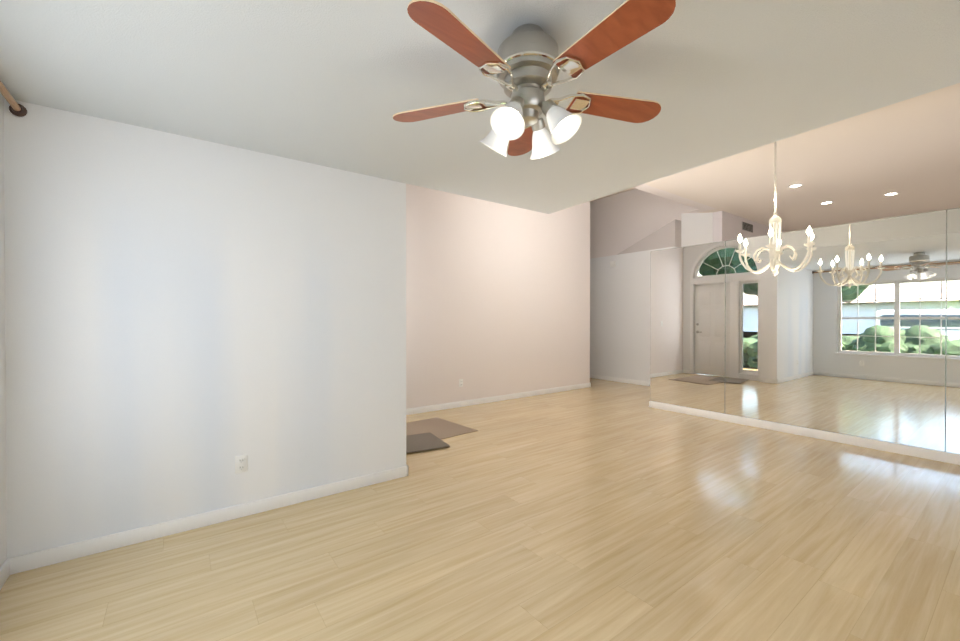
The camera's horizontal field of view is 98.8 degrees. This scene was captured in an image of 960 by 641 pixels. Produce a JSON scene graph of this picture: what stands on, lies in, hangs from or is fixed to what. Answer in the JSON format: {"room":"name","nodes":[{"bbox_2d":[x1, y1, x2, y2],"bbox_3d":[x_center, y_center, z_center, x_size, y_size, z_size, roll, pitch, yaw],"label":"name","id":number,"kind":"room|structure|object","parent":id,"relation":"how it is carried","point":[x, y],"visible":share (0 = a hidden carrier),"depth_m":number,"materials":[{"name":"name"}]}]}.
{"room":"empty living room","nodes":[
{"label":"empty living room","id":0,"kind":"room"},
{"bbox_2d":[0,93,6,567],"bbox_3d":[-0.354,-0.332,-0.876,0.200,3.300,7.253,0,0,-36],"label":"wall","id":1,"kind":"structure","parent":0,"point":[3,533],"depth_m":2.07,"materials":[{"name":"white paint"}]},
{"bbox_2d":[0,557,15,588],"bbox_3d":[-0.328,1.275,-0.723,0.014,0.085,7.053,0,0,-36],"label":"baseboard","id":2,"kind":"structure","parent":1,"relation":"attached to","point":[8,568],"depth_m":2.08,"materials":[{"name":"white wood"}]},
{"bbox_2d":[0,81,26,116],"bbox_3d":[-1.323,-1.081,0.671,0.082,0.064,3.605,0,0,-36],"label":"curtain rod","id":3,"kind":"object","parent":1,"relation":"attached to","point":[18,110],"visible":1,"depth_m":2.06,"materials":[{"name":"brown wood"}]},
{"bbox_2d":[4,98,405,557],"bbox_3d":[-1.691,-0.703,2.828,2.448,4.000,0.300,0,0,-36],"label":"wall","id":4,"kind":"structure","parent":0,"point":[188,320],"depth_m":2.54,"materials":[{"name":"white paint"}]},
{"bbox_2d":[11,465,407,572],"bbox_3d":[-1.499,1.255,2.786,2.232,0.085,0.014,0,0,-36],"label":"baseboard","id":5,"kind":"structure","parent":4,"relation":"attached to","point":[31,561],"depth_m":2.55,"materials":[{"name":"white wood"}]},
{"bbox_2d":[235,455,247,473],"bbox_3d":[-1.581,0.948,2.727,0.072,0.114,0.009,0,0,-36],"label":"outlet","id":6,"kind":"object","parent":4,"relation":"attached to","point":[241,463],"visible":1,"depth_m":2.72,"materials":[{"name":"white plastic"}]},
{"bbox_2d":[0,378,959,640],"bbox_3d":[3.642,1.347,4.656,13.187,0.120,11.400,0,0,-36],"label":"floor","id":7,"kind":"structure","parent":0,"point":[602,510],"depth_m":2.31,"materials":[{"name":"laminate"}]},
{"bbox_2d":[406,417,477,438],"bbox_3d":[-0.771,1.281,4.731,1.240,0.010,0.840,0,0,-40],"label":"mat","id":8,"kind":"object","parent":7,"relation":"on","point":[439,428],"visible":0.46,"depth_m":4.89,"materials":[{"name":"brown fabric"}]},
{"bbox_2d":[406,432,449,453],"bbox_3d":[-0.771,1.273,4.259,0.760,0.012,0.560,0,0,-28],"label":"door mat","id":9,"kind":"object","parent":8,"relation":"on","point":[422,442],"visible":0.46,"depth_m":4.26,"materials":[{"name":"brown fabric"}]},
{"bbox_2d":[0,0,959,213],"bbox_3d":[1.251,-1.559,0.424,3.936,0.860,7.053,0,0,-36],"label":"ceiling","id":10,"kind":"structure","parent":0,"point":[337,84],"depth_m":1.92,"materials":[{"name":"white paint"}]},
{"bbox_2d":[393,0,675,158],"bbox_3d":[0.210,-0.909,1.598,1.166,0.454,1.130,0,0,-36],"label":"fan","id":11,"kind":"object","parent":10,"relation":"hanging from","point":[526,63],"visible":1,"depth_m":1.54,"materials":[{"name":"brown wood"}]},
{"bbox_2d":[406,184,589,408],"bbox_3d":[-0.608,-0.728,7.245,5.160,4.000,2.170,0,0,-36],"label":"wall","id":12,"kind":"structure","parent":0,"point":[497,299],"depth_m":6.48,"materials":[{"name":"white paint"}]},
{"bbox_2d":[459,379,462,386],"bbox_3d":[-0.283,0.923,6.140,0.072,0.114,0.009,0,0,-36],"label":"outlet","id":13,"kind":"object","parent":12,"relation":"attached to","point":[460,382],"visible":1,"depth_m":6.14,"materials":[{"name":"white plastic"}]},
{"bbox_2d":[406,383,590,414],"bbox_3d":[0.127,1.234,6.441,4.974,0.085,0.014,0,0,-36],"label":"baseboard","id":14,"kind":"structure","parent":12,"relation":"attached to","point":[430,408],"depth_m":6.46,"materials":[{"name":"white wood"}]},
{"bbox_2d":[590,188,634,201],"bbox_3d":[-0.386,-2.798,6.371,8.767,0.150,3.820,0,0,-36],"label":"ceiling","id":15,"kind":"structure","parent":0,"point":[629,189],"depth_m":8.83,"materials":[{"name":"beige paint"}]},
{"bbox_2d":[590,219,680,381],"bbox_3d":[2.720,-0.316,9.011,0.250,3.157,3.280,0,0,-36],"label":"wall","id":16,"kind":"structure","parent":0,"point":[620,320],"depth_m":8.46,"materials":[{"name":"white paint"}]},
{"bbox_2d":[590,374,649,385],"bbox_3d":[2.673,1.221,8.861,0.014,0.085,3.080,0,0,-36],"label":"baseboard","id":17,"kind":"structure","parent":16,"relation":"attached to","point":[638,382],"depth_m":8.53,"materials":[{"name":"white wood"}]},
{"bbox_2d":[590,189,715,258],"bbox_3d":[3.061,-0.737,8.925,0.200,4.000,3.820,0,0,-36],"label":"wall","id":18,"kind":"structure","parent":0,"point":[621,222],"depth_m":8.68,"materials":[{"name":"white paint"}]},
{"bbox_2d":[681,213,712,246],"bbox_3d":[4.115,-0.381,7.810,0.630,3.300,0.150,0,0,5],"label":"wall","id":19,"kind":"structure","parent":0,"point":[696,228],"depth_m":7.73,"materials":[{"name":"white paint"}]},
{"bbox_2d":[632,184,783,242],"bbox_3d":[3.371,-0.726,6.905,10.939,4.000,0.200,0,0,-36],"label":"wall","id":20,"kind":"structure","parent":0,"point":[727,226],"depth_m":7.66,"materials":[{"name":"white paint"}]},
{"bbox_2d":[742,221,752,232],"bbox_3d":[5.343,-1.873,8.217,0.500,0.160,0.016,0,0,-36],"label":"air vent","id":21,"kind":"object","parent":20,"relation":"in","point":[748,227],"visible":0.98,"depth_m":8.20,"materials":[{"name":"grey metal"}]},
{"bbox_2d":[645,83,959,231],"bbox_3d":[4.502,-2.082,3.469,13.187,0.150,8.500,0,0,-36],"label":"ceiling","id":22,"kind":"structure","parent":0,"point":[855,168],"depth_m":5.59,"materials":[{"name":"beige paint"}]},
{"bbox_2d":[735,142,816,275],"bbox_3d":[2.695,-1.208,3.757,0.642,1.600,0.627,0,0,-36],"label":"chandelier","id":23,"kind":"object","parent":22,"relation":"hanging from","point":[775,252],"visible":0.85,"depth_m":3.73,"materials":[{"name":"white metal"}]},
{"bbox_2d":[788,184,802,187],"bbox_3d":[4.709,-2.018,6.144,0.180,0.008,0.180,0,0,-36],"label":"recessed light","id":24,"kind":"object","parent":22,"relation":"in","point":[794,185],"visible":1,"depth_m":6.13,"materials":[{"name":"white"}]},
{"bbox_2d":[883,192,898,195],"bbox_3d":[6.536,-2.020,6.547,0.180,0.008,0.180,0,0,-36],"label":"recessed light","id":25,"kind":"object","parent":22,"relation":"in","point":[892,193],"visible":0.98,"depth_m":6.54,"materials":[{"name":"white"}]},
{"bbox_2d":[945,244,946,449],"bbox_3d":[5.414,0.137,3.680,1.745,2.310,7.337,0,0,-36],"label":"wall","id":26,"kind":"structure","parent":0,"point":[946,293],"depth_m":3.77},
{"bbox_2d":[650,241,725,413],"bbox_3d":[2.837,0.078,5.693,0.012,2.215,1.034,0,0,-36],"label":"mirror panel","id":27,"kind":"object","parent":26,"relation":"attached to","point":[687,326],"visible":1,"depth_m":5.65,"materials":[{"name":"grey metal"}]},
{"bbox_2d":[649,401,959,464],"bbox_3d":[4.700,1.248,3.168,0.018,0.095,7.351,0,0,-36],"label":"baseboard","id":28,"kind":"structure","parent":26,"relation":"attached to","point":[947,457],"depth_m":4.47,"materials":[{"name":"white wood"}]},
{"bbox_2d":[725,209,946,451],"bbox_3d":[3.702,0.085,4.519,0.012,2.215,1.877,0,0,-36],"label":"mirror panel","id":29,"kind":"object","parent":26,"relation":"attached to","point":[843,331],"visible":1,"depth_m":4.31,"materials":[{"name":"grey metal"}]},
{"bbox_2d":[945,208,959,453],"bbox_3d":[4.818,0.094,3.006,0.012,2.215,1.877,0,0,-36],"label":"mirror panel","id":30,"kind":"object","parent":26,"relation":"attached to","point":[953,346],"visible":1,"depth_m":3.72,"materials":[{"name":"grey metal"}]}
]}

